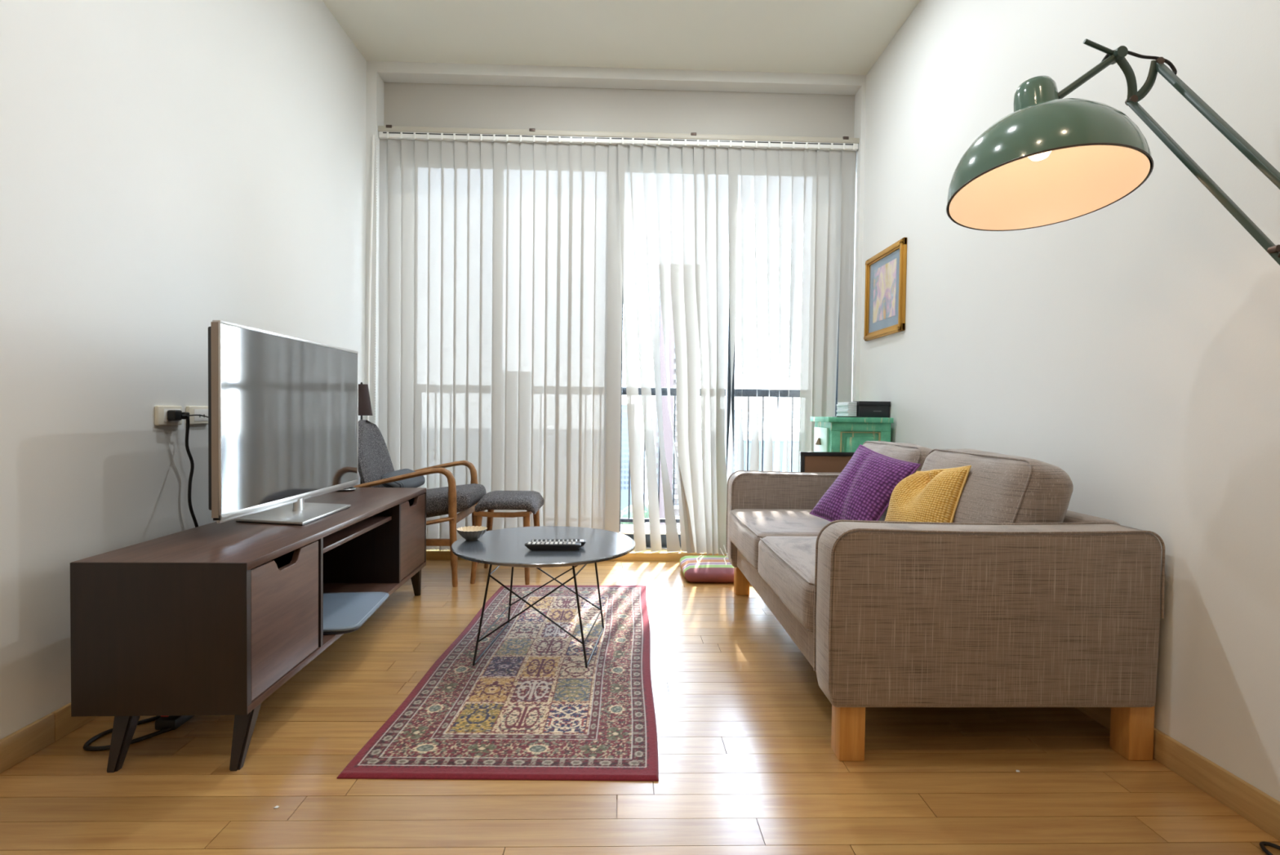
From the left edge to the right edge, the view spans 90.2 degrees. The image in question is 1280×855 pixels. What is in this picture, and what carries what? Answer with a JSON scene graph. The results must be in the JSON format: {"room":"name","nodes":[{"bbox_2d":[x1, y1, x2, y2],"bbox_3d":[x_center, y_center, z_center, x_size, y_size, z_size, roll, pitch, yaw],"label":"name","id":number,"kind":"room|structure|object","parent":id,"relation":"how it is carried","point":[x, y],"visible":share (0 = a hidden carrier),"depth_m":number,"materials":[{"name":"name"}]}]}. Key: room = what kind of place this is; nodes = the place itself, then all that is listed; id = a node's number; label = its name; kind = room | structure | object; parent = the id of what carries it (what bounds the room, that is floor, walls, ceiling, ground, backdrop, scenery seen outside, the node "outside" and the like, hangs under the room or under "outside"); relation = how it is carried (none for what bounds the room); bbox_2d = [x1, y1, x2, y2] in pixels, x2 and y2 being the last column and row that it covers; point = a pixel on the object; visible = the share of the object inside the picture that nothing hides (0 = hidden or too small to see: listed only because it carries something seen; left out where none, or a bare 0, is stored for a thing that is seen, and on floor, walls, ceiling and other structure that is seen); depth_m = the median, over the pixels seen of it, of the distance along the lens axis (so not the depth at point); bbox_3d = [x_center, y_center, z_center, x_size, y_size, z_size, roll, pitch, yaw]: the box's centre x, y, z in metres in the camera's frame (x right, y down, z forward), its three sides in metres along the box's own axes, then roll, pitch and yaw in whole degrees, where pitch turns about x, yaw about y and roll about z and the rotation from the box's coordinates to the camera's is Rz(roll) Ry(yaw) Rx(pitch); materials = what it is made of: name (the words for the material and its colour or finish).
{"room":"living room","nodes":[
{"label":"living room","id":0,"kind":"room"},
{"bbox_2d":[0,0,366,738],"bbox_3d":[-1.644,-0.641,0.388,0.120,3.200,7.700,1,1,-2],"label":"wall","id":1,"kind":"structure","parent":0,"point":[169,169],"depth_m":2.07,"materials":[{"name":"paint"}]},
{"bbox_2d":[0,702,97,773],"bbox_3d":[-1.592,0.872,0.262,0.014,0.082,7.370,1,1,-2],"label":"baseboard","id":2,"kind":"structure","parent":1,"relation":"attached to","point":[15,747],"depth_m":1.72,"materials":[{"name":"brown wood"}]},
{"bbox_2d":[155,405,182,425],"bbox_3d":[-1.636,-0.042,2.216,0.016,0.068,0.120,1,1,-2],"label":"wall socket","id":3,"kind":"object","parent":1,"relation":"attached to","point":[161,411],"visible":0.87,"depth_m":2.18,"materials":[{"name":"beige plastic"}]},
{"bbox_2d":[167,409,198,527],"bbox_3d":[-1.520,0.409,2.177,0.132,0.934,0.415,0,2,-41],"label":"power cord","id":4,"kind":"object","parent":3,"relation":"attached to","point":[172,415],"visible":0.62,"depth_m":2.27,"materials":[{"name":"black rubber"}]},
{"bbox_2d":[186,405,208,424],"bbox_3d":[-1.640,-0.046,2.371,0.016,0.068,0.119,1,1,-2],"label":"wall socket","id":5,"kind":"object","parent":1,"relation":"attached to","point":[193,410],"visible":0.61,"depth_m":2.36,"materials":[{"name":"beige plastic"}]},
{"bbox_2d":[365,61,866,427],"bbox_3d":[-0.150,-0.686,4.032,3.073,3.050,0.140,1,1,-2],"label":"window frame","id":6,"kind":"structure","parent":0,"point":[378,73],"depth_m":3.94,"materials":[{"name":"paint"}]},
{"bbox_2d":[426,549,726,562],"bbox_3d":[-0.151,0.819,4.069,2.984,0.065,0.100,1,1,-2],"label":"trim","id":7,"kind":"structure","parent":6,"relation":"attached to","point":[645,555],"depth_m":4.02,"materials":[{"name":"brown wood"}]},
{"bbox_2d":[383,82,854,137],"bbox_3d":[-0.119,-1.948,4.111,2.984,0.400,0.120,1,1,-2],"label":"wall","id":8,"kind":"structure","parent":6,"relation":"attached to","point":[405,104],"depth_m":4.05,"materials":[{"name":"paint"}]},
{"bbox_2d":[619,233,839,549],"bbox_3d":[-0.138,-0.456,4.143,2.984,2.585,0.110,1,1,-2],"label":"window","id":9,"kind":"structure","parent":6,"relation":"in","point":[729,393],"depth_m":4.16,"materials":[{"name":"grey metal"}]},
{"bbox_2d":[366,124,859,555],"bbox_3d":[-0.154,-0.518,3.984,3.026,2.639,0.203,1,1,-2],"label":"vertical blind","id":10,"kind":"object","parent":9,"relation":"attached to","point":[506,255],"visible":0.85,"depth_m":4.00,"materials":[{"name":"beige fabric"}]},
{"bbox_2d":[322,0,920,75],"bbox_3d":[-0.028,-2.171,0.396,3.073,0.100,7.700,1,1,-2],"label":"ceiling","id":11,"kind":"structure","parent":0,"point":[822,37],"depth_m":3.55,"materials":[{"name":"paint"}]},
{"bbox_2d":[0,559,1279,854],"bbox_3d":[-0.069,0.953,0.472,3.273,0.050,7.700,1,1,-2],"label":"floor","id":12,"kind":"structure","parent":0,"point":[748,762],"depth_m":1.61,"materials":[{"name":"brown wood"}]},
{"bbox_2d":[82,715,194,751],"bbox_3d":[-1.413,0.858,1.878,0.149,0.036,0.348,2,2,29],"label":"extension cord","id":13,"kind":"object","parent":12,"relation":"on","point":[164,723],"visible":0.56,"depth_m":1.84,"materials":[{"name":"black plastic"}]},
{"bbox_2d":[70,487,426,772],"bbox_3d":[-1.265,0.594,2.430,0.435,0.541,1.603,1,1,-3],"label":"tv cabinet","id":14,"kind":"object","parent":12,"relation":"on","point":[214,618],"visible":0.94,"depth_m":1.65,"materials":[{"name":"brown wood"}]},
{"bbox_2d":[208,320,358,525],"bbox_3d":[-1.297,-0.004,2.399,0.315,0.655,0.998,1,1,-2],"label":"television","id":15,"kind":"object","parent":14,"relation":"on","point":[283,409],"visible":1,"depth_m":2.22,"materials":[{"name":"silver plastic"}]},
{"bbox_2d":[182,412,208,418],"bbox_3d":[-1.457,0.009,2.219,0.350,0.120,0.080,1,1,20],"label":"cord","id":16,"kind":"object","parent":15,"relation":"attached to","point":[185,413],"visible":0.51,"depth_m":2.25,"materials":[{"name":"black plastic"}]},
{"bbox_2d":[335,486,355,491],"bbox_3d":[-1.438,0.292,3.089,0.120,0.026,0.096,1,1,-2],"label":"gadget","id":17,"kind":"object","parent":14,"relation":"on","point":[351,488],"visible":0.29,"depth_m":3.06,"materials":[{"name":"silver metal"}]},
{"bbox_2d":[323,591,388,634],"bbox_3d":[-1.153,0.688,2.388,0.318,0.021,0.453,1,1,-7],"label":"laptop","id":18,"kind":"object","parent":14,"relation":"on","point":[345,612],"visible":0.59,"depth_m":2.39,"materials":[{"name":"grey metal"}]},
{"bbox_2d":[323,515,391,552],"bbox_3d":[-1.274,0.406,2.436,0.388,0.017,0.752,1,1,-3],"label":"shelf","id":19,"kind":"object","parent":14,"relation":"attached to","point":[332,540],"depth_m":2.47,"materials":[{"name":"brown wood"}]},
{"bbox_2d":[358,382,372,484],"bbox_3d":[-1.626,0.282,3.724,0.120,1.092,0.120,1,1,-2],"label":"table lamp","id":20,"kind":"object","parent":12,"relation":"on","point":[364,401],"visible":0.43,"depth_m":3.68,"materials":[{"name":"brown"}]},
{"bbox_2d":[353,419,486,586],"bbox_3d":[-1.286,0.397,3.626,0.739,0.876,0.552,1,1,-2],"label":"armchair","id":21,"kind":"object","parent":12,"relation":"on","point":[375,461],"visible":0.6,"depth_m":3.44,"materials":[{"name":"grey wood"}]},
{"bbox_2d":[380,468,425,487],"bbox_3d":[-1.343,0.299,3.627,0.161,0.111,0.390,1,1,-2],"label":"lumbar cushion","id":22,"kind":"object","parent":21,"relation":"on","point":[415,482],"visible":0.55,"depth_m":3.52,"materials":[{"name":"grey fabric"}]},
{"bbox_2d":[426,483,486,517],"bbox_3d":[-1.250,0.435,3.630,0.664,0.206,0.470,1,1,-2],"label":"seat cushion","id":23,"kind":"object","parent":21,"relation":"on","point":[468,495],"depth_m":3.44,"materials":[{"name":"grey fabric"}]},
{"bbox_2d":[337,585,658,780],"bbox_3d":[-0.365,0.868,2.527,0.858,0.010,1.829,1,1,-2],"label":"patterned rug","id":24,"kind":"object","parent":12,"relation":"on","point":[531,707],"visible":0.95,"depth_m":2.03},
{"bbox_2d":[451,525,635,667],"bbox_3d":[-0.378,0.658,2.529,0.714,0.409,0.714,1,1,-2],"label":"coffee table","id":25,"kind":"object","parent":24,"relation":"on","point":[504,546],"visible":0.85,"depth_m":2.41,"materials":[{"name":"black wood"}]},
{"bbox_2d":[456,525,487,540],"bbox_3d":[-0.673,0.426,2.553,0.122,0.046,0.119,1,1,-2],"label":"bowl","id":26,"kind":"object","parent":25,"relation":"on","point":[473,532],"visible":1,"depth_m":2.53,"materials":[{"name":"grey ceramic"}]},
{"bbox_2d":[524,542,581,551],"bbox_3d":[-0.326,0.444,2.389,0.209,0.026,0.046,1,1,-4],"label":"remote control","id":27,"kind":"object","parent":25,"relation":"on","point":[534,546],"visible":1,"depth_m":2.37,"materials":[{"name":"black plastic"}]},
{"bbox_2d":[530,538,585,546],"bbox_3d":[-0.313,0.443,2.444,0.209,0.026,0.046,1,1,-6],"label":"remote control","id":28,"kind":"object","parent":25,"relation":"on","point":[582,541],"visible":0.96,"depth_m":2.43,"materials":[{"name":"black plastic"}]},
{"bbox_2d":[470,490,544,584],"bbox_3d":[-0.743,0.605,3.622,0.354,0.477,0.390,1,1,-2],"label":"footstool","id":29,"kind":"object","parent":12,"relation":"on","point":[531,501],"visible":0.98,"depth_m":3.44,"materials":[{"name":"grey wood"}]},
{"bbox_2d":[474,490,544,514],"bbox_3d":[-0.731,0.415,3.617,0.336,0.098,0.390,1,1,-2],"label":"cushion","id":30,"kind":"object","parent":29,"relation":"on","point":[531,501],"depth_m":3.44,"materials":[{"name":"grey fabric"}]},
{"bbox_2d":[680,554,733,582],"bbox_3d":[0.450,0.814,3.691,0.424,0.102,0.403,1,1,-2],"label":"floor cushion","id":31,"kind":"object","parent":12,"relation":"on","point":[695,568],"visible":0.7,"depth_m":3.53,"materials":[{"name":"fabric"}]},
{"bbox_2d":[800,451,854,471],"bbox_3d":[1.109,0.502,3.437,0.500,0.738,0.060,1,1,-2],"label":"frame","id":32,"kind":"object","parent":12,"relation":"on","point":[810,461],"visible":0.21,"depth_m":3.44,"materials":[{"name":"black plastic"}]},
{"bbox_2d":[810,416,893,452],"bbox_3d":[1.179,0.404,3.637,0.373,0.925,0.338,1,1,-2],"label":"base cabinet","id":33,"kind":"object","parent":32,"relation":"on","point":[831,434],"visible":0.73,"depth_m":3.48,"materials":[{"name":"paint"}]},
{"bbox_2d":[836,413,856,416],"bbox_3d":[1.183,-0.071,3.661,0.049,0.010,0.194,1,1,-2],"label":"paper stack","id":34,"kind":"object","parent":33,"relation":"on","point":[844,415],"visible":1,"depth_m":3.57,"materials":[{"name":"white paper"}]},
{"bbox_2d":[836,412,856,413],"bbox_3d":[1.185,-0.082,3.659,0.047,0.010,0.190,1,1,-2],"label":"paper stack","id":35,"kind":"object","parent":34,"relation":"on","point":[837,412],"visible":0.84,"depth_m":3.59,"materials":[{"name":"white paper"}]},
{"bbox_2d":[836,409,856,412],"bbox_3d":[1.182,-0.094,3.657,0.052,0.010,0.186,1,1,-2],"label":"paper stack","id":36,"kind":"object","parent":35,"relation":"on","point":[837,411],"visible":1,"depth_m":3.58,"materials":[{"name":"white paper"}]},
{"bbox_2d":[836,408,857,409],"bbox_3d":[1.185,-0.105,3.659,0.047,0.010,0.192,1,1,-2],"label":"paper stack","id":37,"kind":"object","parent":36,"relation":"on","point":[837,408],"visible":0.84,"depth_m":3.59,"materials":[{"name":"white paper"}]},
{"bbox_2d":[836,405,857,408],"bbox_3d":[1.184,-0.117,3.660,0.048,0.010,0.194,1,1,-2],"label":"paper stack","id":38,"kind":"object","parent":37,"relation":"on","point":[838,406],"visible":1,"depth_m":3.58,"materials":[{"name":"white paper"}]},
{"bbox_2d":[836,404,857,405],"bbox_3d":[1.183,-0.128,3.657,0.052,0.010,0.188,1,1,-2],"label":"paper stack","id":39,"kind":"object","parent":38,"relation":"on","point":[837,404],"visible":0.84,"depth_m":3.58,"materials":[{"name":"white paper"}]},
{"bbox_2d":[837,401,857,404],"bbox_3d":[1.186,-0.140,3.656,0.046,0.010,0.187,1,1,-2],"label":"paper stack","id":40,"kind":"object","parent":39,"relation":"on","point":[842,402],"visible":0.98,"depth_m":3.58,"materials":[{"name":"white paper"}]},
{"bbox_2d":[832,415,862,417],"bbox_3d":[1.136,-0.059,3.501,0.140,0.006,0.065,1,1,-2],"label":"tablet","id":41,"kind":"object","parent":33,"relation":"on","point":[833,415],"visible":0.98,"depth_m":3.47,"materials":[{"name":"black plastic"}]},
{"bbox_2d":[853,400,890,417],"bbox_3d":[1.299,-0.102,3.619,0.177,0.090,0.164,1,1,-2],"label":"storage box","id":42,"kind":"object","parent":33,"relation":"on","point":[864,408],"visible":0.75,"depth_m":3.54,"materials":[{"name":"black"}]},
{"bbox_2d":[726,440,1164,760],"bbox_3d":[0.923,0.479,2.548,0.943,0.821,1.676,1,1,-2],"label":"sofa","id":43,"kind":"object","parent":12,"relation":"on","point":[1022,599],"visible":0.87,"depth_m":1.72,"materials":[{"name":"grey fabric"}]},
{"bbox_2d":[728,508,830,571],"bbox_3d":[0.820,0.503,2.897,0.757,0.195,0.702,1,1,-2],"label":"seat cushion","id":44,"kind":"object","parent":43,"relation":"on","point":[746,526],"depth_m":2.79,"materials":[{"name":"grey fabric"}]},
{"bbox_2d":[758,536,818,634],"bbox_3d":[0.841,0.521,2.196,0.756,0.195,0.701,1,1,-2],"label":"seat cushion","id":45,"kind":"object","parent":43,"relation":"on","point":[786,564],"depth_m":2.10,"materials":[{"name":"grey fabric"}]},
{"bbox_2d":[809,444,920,521],"bbox_3d":[0.917,0.259,2.634,0.226,0.364,0.393,0,2,-22],"label":"knit cushion","id":46,"kind":"object","parent":43,"relation":"on","point":[863,490],"visible":0.85,"depth_m":2.57,"materials":[{"name":"purple fabric"}]},
{"bbox_2d":[862,440,936,520],"bbox_3d":[1.129,0.271,2.879,0.287,0.414,0.671,1,1,-2],"label":"cushion","id":47,"kind":"object","parent":43,"relation":"on","point":[910,452],"depth_m":2.69,"materials":[{"name":"grey fabric"}]},
{"bbox_2d":[884,465,971,522],"bbox_3d":[0.997,0.306,2.236,0.197,0.369,0.342,0,1,-11],"label":"cushion","id":48,"kind":"object","parent":43,"relation":"on","point":[933,495],"visible":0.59,"depth_m":2.17,"materials":[{"name":"yellow fabric"}]},
{"bbox_2d":[920,448,1073,522],"bbox_3d":[1.161,0.288,2.211,0.289,0.418,0.693,1,1,-2],"label":"cushion","id":49,"kind":"object","parent":43,"relation":"on","point":[998,487],"depth_m":1.94,"materials":[{"name":"grey fabric"}]},
{"bbox_2d":[946,39,1279,854],"bbox_3d":[1.218,0.019,1.230,0.486,1.813,1.183,-1,2,-42],"label":"floor lamp","id":50,"kind":"object","parent":12,"relation":"on","point":[1054,159],"visible":1,"depth_m":1.47,"materials":[{"name":"green metal"}]},
{"bbox_2d":[620,524,679,530],"bbox_3d":[-0.201,0.953,4.881,3.700,0.230,1.120,1,1,-2],"label":"trim","id":51,"kind":"structure","parent":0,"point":[623,526],"depth_m":5.31,"materials":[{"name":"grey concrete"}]},
{"bbox_2d":[620,386,799,522],"bbox_3d":[-0.218,0.248,5.254,3.250,1.160,0.050,1,1,-2],"label":"balcony railing","id":52,"kind":"object","parent":51,"relation":"on","point":[748,393],"visible":0.06,"depth_m":5.26,"materials":[{"name":"grey metal"}]},
{"bbox_2d":[859,0,1279,800],"bbox_3d":[1.547,-0.602,0.479,0.120,3.200,7.700,1,1,-2],"label":"wall","id":53,"kind":"structure","parent":0,"point":[1129,347],"depth_m":1.85,"materials":[{"name":"paint"}]},
{"bbox_2d":[863,237,906,341],"bbox_3d":[1.384,-0.764,3.628,0.030,0.490,0.520,1,1,-2],"label":"wall picture","id":54,"kind":"object","parent":53,"relation":"attached to","point":[885,295],"visible":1,"depth_m":3.59,"materials":[{"name":"gold metal"}]},
{"bbox_2d":[872,257,896,323],"bbox_3d":[1.389,-0.769,3.628,0.002,0.310,0.310,1,1,-2],"label":"print","id":55,"kind":"object","parent":54,"relation":"attached to","point":[884,274],"depth_m":3.62},
{"bbox_2d":[1075,706,1279,840],"bbox_3d":[1.466,0.909,0.349,0.014,0.082,7.370,1,1,-2],"label":"baseboard","id":56,"kind":"structure","parent":53,"relation":"attached to","point":[1255,805],"depth_m":1.58,"materials":[{"name":"brown wood"}]},
{"label":"outside","id":57,"kind":"structure","parent":0,"visible":0},
{"bbox_2d":[640,430,799,524],"bbox_3d":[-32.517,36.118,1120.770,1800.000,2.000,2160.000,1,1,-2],"label":"ground","id":58,"kind":"structure","parent":57,"point":[795,434],"depth_m":1578.87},
{"bbox_2d":[620,404,631,511],"bbox_3d":[-8.918,21.177,337.512,11.600,66.800,14.600,1,1,-2],"label":"office tower","id":59,"kind":"structure","parent":58,"relation":"on","point":[624,437],"depth_m":330.46,"materials":[{"name":"grey"}]},
{"bbox_2d":[620,502,648,524],"bbox_3d":[-3.974,43.446,250.749,17.142,26.651,15.598,1,1,-2],"label":"tree","id":60,"kind":"object","parent":58,"relation":"on","point":[624,513],"visible":0.23,"depth_m":246.78,"materials":[{"name":"green plant"}]},
{"bbox_2d":[653,268,679,524],"bbox_3d":[10.813,4.865,196.916,13.600,106.800,15.900,1,1,-2],"label":"apartment tower","id":61,"kind":"structure","parent":58,"relation":"on","point":[667,427],"depth_m":189.26,"materials":[{"name":"grey"}]},
{"bbox_2d":[724,408,740,471],"bbox_3d":[42.949,23.596,307.018,9.600,64.800,10.600,1,1,-2],"label":"tower","id":62,"kind":"structure","parent":58,"relation":"on","point":[737,411],"depth_m":301.55,"materials":[{"name":"grey"}]},
{"bbox_2d":[743,439,799,471],"bbox_3d":[74.468,30.950,391.152,44.600,46.800,16.600,1,1,-2],"label":"office block","id":63,"kind":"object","parent":58,"relation":"on","point":[795,442],"visible":0.15,"depth_m":382.97,"materials":[{"name":"grey"}]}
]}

